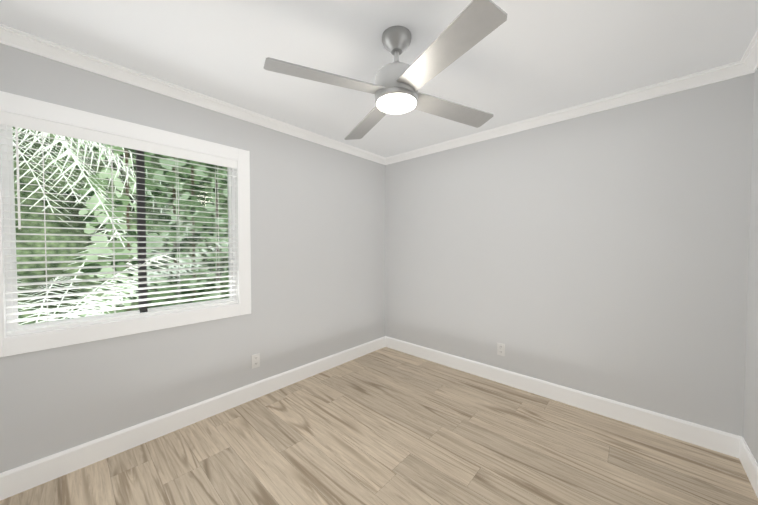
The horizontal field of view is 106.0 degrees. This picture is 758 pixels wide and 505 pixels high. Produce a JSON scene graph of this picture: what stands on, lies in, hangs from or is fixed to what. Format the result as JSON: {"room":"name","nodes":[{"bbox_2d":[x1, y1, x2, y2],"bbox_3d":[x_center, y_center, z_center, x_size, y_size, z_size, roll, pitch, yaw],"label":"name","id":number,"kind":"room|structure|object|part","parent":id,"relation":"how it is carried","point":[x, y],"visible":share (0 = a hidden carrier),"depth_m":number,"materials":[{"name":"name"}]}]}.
{"room":"empty bedroom","nodes":[
{"label":"empty bedroom","id":0,"kind":"room"},
{"bbox_2d":[0,43,384,472],"bbox_3d":[-1.046,0.044,2.562,0.150,2.410,3.490,1,2,42],"label":"wall","id":1,"kind":"structure","parent":0,"point":[317,225],"depth_m":2.30,"materials":[{"name":"grey paint"}]},
{"bbox_2d":[0,91,250,356],"bbox_3d":[-1.575,-0.153,1.923,0.120,1.355,1.360,1,2,42],"label":"window","id":2,"kind":"structure","parent":1,"relation":"in","point":[42,109],"depth_m":1.79,"materials":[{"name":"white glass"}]},
{"bbox_2d":[15,125,47,327],"bbox_3d":[-1.862,-0.126,1.545,0.046,1.084,0.111,0,1,12],"label":"blind cord","id":3,"kind":"object","parent":2,"relation":"hanging from","point":[18,182],"depth_m":1.49,"materials":[{"name":"white fabric"}]},
{"bbox_2d":[111,162,115,317],"bbox_3d":[-1.667,-0.132,1.790,0.052,1.084,0.002,1,2,42],"label":"blind cord","id":4,"kind":"object","parent":2,"relation":"hanging from","point":[111,162],"depth_m":1.78,"materials":[{"name":"white fabric"}]},
{"bbox_3d":[-1.556,-0.154,1.906,0.056,1.154,1.160,1,2,42],"label":"window blind rails","id":5,"kind":"part","parent":2,"relation":"part of","materials":[{"name":"white plastic"}]},
{"bbox_3d":[-1.559,-0.146,1.909,0.048,1.011,1.156,1,2,42],"label":"window blind slats","id":6,"kind":"part","parent":2,"relation":"part of","materials":[{"name":"white plastic"}]},
{"bbox_3d":[-1.599,-0.153,1.945,0.045,1.115,1.120,1,2,42],"label":"window sash","id":7,"kind":"part","parent":2,"relation":"part of","materials":[{"name":"white plastic"}]},
{"bbox_2d":[0,109,239,339],"bbox_3d":[-1.579,-0.153,1.927,0.130,1.175,1.180,1,2,42],"label":"liner","id":8,"kind":"object","parent":2,"relation":"attached to","point":[2,269],"visible":0.48,"depth_m":1.73,"materials":[{"name":"white wood"}]},
{"bbox_2d":[144,153,228,306],"bbox_3d":[-1.424,-0.159,2.167,0.001,1.115,0.555,1,2,42],"label":"screen","id":9,"kind":"object","parent":8,"relation":"attached to","point":[211,230],"depth_m":2.14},
{"bbox_3d":[-1.605,-0.153,1.950,0.003,1.115,1.120,1,2,42],"label":"glass","id":10,"kind":"part","parent":2,"relation":"part of","materials":[{"name":"clear glass"}]},
{"bbox_3d":[-1.609,-0.153,1.934,0.048,1.115,0.040,1,2,42],"label":"window meeting stile","id":11,"kind":"part","parent":2,"relation":"part of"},
{"bbox_2d":[176,158,179,307],"bbox_3d":[-1.438,-0.138,2.042,0.052,1.084,0.002,1,2,42],"label":"blind cord","id":12,"kind":"object","parent":2,"relation":"hanging from","point":[177,158],"depth_m":2.03,"materials":[{"name":"white fabric"}]},
{"bbox_2d":[215,165,219,303],"bbox_3d":[-1.265,-0.143,2.232,0.052,1.084,0.002,1,2,42],"label":"blind cord","id":13,"kind":"object","parent":2,"relation":"hanging from","point":[217,165],"depth_m":2.23,"materials":[{"name":"white fabric"}]},
{"bbox_2d":[0,337,383,500],"bbox_3d":[-0.985,1.183,2.534,0.015,0.135,3.190,1,2,42],"label":"baseboard","id":14,"kind":"structure","parent":1,"relation":"attached to","point":[20,479],"depth_m":1.93,"materials":[{"name":"white wood"}]},
{"bbox_2d":[0,24,387,164],"bbox_3d":[-0.967,-1.125,2.461,0.064,0.068,3.190,1,2,42],"label":"crown molding","id":15,"kind":"structure","parent":1,"relation":"attached to","point":[42,47],"depth_m":1.89,"materials":[{"name":"white wood"}]},
{"bbox_2d":[251,353,259,368],"bbox_3d":[-1.058,0.932,2.453,0.008,0.115,0.070,1,2,42],"label":"electrical outlet","id":16,"kind":"object","parent":1,"relation":"attached to","point":[255,360],"visible":1,"depth_m":2.45,"materials":[{"name":"white plastic"}]},
{"bbox_2d":[0,347,757,504],"bbox_3d":[-0.131,1.330,1.321,3.215,0.100,4.140,1,2,42],"label":"floor","id":17,"kind":"structure","parent":0,"point":[385,426],"depth_m":1.77,"materials":[{"name":"wood"}]},
{"bbox_2d":[0,0,757,157],"bbox_3d":[-0.131,-1.179,1.260,3.215,0.100,4.140,1,2,42],"label":"ceiling","id":18,"kind":"structure","parent":0,"point":[526,59],"depth_m":1.58,"materials":[{"name":"white paint"}]},
{"bbox_2d":[264,0,506,139],"bbox_3d":[0.093,-0.951,1.508,0.997,0.369,0.997,0,1,19],"label":"fan","id":19,"kind":"object","parent":18,"relation":"hanging from","point":[396,87],"visible":1,"depth_m":1.39,"materials":[{"name":"silver metal"}]},
{"bbox_2d":[385,73,753,436],"bbox_3d":[1.211,0.039,2.766,3.215,2.410,0.150,1,2,42],"label":"wall","id":20,"kind":"structure","parent":0,"point":[604,253],"depth_m":2.21,"materials":[{"name":"grey paint"}]},
{"bbox_2d":[497,343,504,355],"bbox_3d":[1.164,0.925,2.724,0.070,0.115,0.008,1,2,42],"label":"electrical outlet","id":21,"kind":"object","parent":20,"relation":"attached to","point":[501,349],"visible":1,"depth_m":2.72,"materials":[{"name":"white plastic"}]},
{"bbox_2d":[384,336,735,456],"bbox_3d":[1.169,1.178,2.721,2.880,0.135,0.015,1,2,42],"label":"baseboard","id":22,"kind":"structure","parent":20,"relation":"attached to","point":[723,442],"depth_m":2.26,"materials":[{"name":"white wood"}]},
{"bbox_2d":[388,62,735,163],"bbox_3d":[1.130,-1.130,2.667,2.760,0.068,0.064,1,2,42],"label":"crown molding","id":23,"kind":"structure","parent":20,"relation":"attached to","point":[728,71],"depth_m":2.20,"materials":[{"name":"white wood"}]},
{"bbox_2d":[743,68,757,463],"bbox_3d":[1.228,0.095,0.493,0.170,2.410,3.490,1,2,42],"label":"wall","id":24,"kind":"structure","parent":0,"point":[750,428],"depth_m":1.66,"materials":[{"name":"grey paint"}]},
{"bbox_2d":[736,435,757,497],"bbox_3d":[1.927,1.210,1.426,0.015,0.135,0.830,1,2,42],"label":"baseboard","id":25,"kind":"structure","parent":24,"relation":"attached to","point":[743,452],"depth_m":1.62,"materials":[{"name":"white wood"}]},
{"bbox_2d":[736,30,757,76],"bbox_3d":[1.142,-1.078,0.544,0.064,0.068,3.190,1,2,42],"label":"crown molding","id":26,"kind":"structure","parent":24,"relation":"attached to","point":[748,64],"depth_m":1.65,"materials":[{"name":"white wood"}]},
{"label":"outside","id":27,"kind":"structure","parent":0,"visible":0},
{"bbox_3d":[-3.329,1.271,4.541,5.850,0.100,11.000,1,2,42],"label":"ground","id":28,"kind":"structure","parent":27,"visible":0},
{"bbox_2d":[12,128,228,324],"bbox_3d":[-2.337,-0.291,3.579,3.804,3.070,3.967,1,2,42],"label":"palm tree","id":29,"kind":"object","parent":28,"relation":"on","point":[117,184],"depth_m":3.08,"materials":[{"name":"green plant"}]},
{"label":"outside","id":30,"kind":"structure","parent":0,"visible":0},
{"bbox_2d":[12,126,228,324],"bbox_3d":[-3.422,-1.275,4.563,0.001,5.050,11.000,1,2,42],"label":"tree","id":31,"kind":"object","parent":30,"point":[36,195],"depth_m":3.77,"materials":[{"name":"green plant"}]}
]}

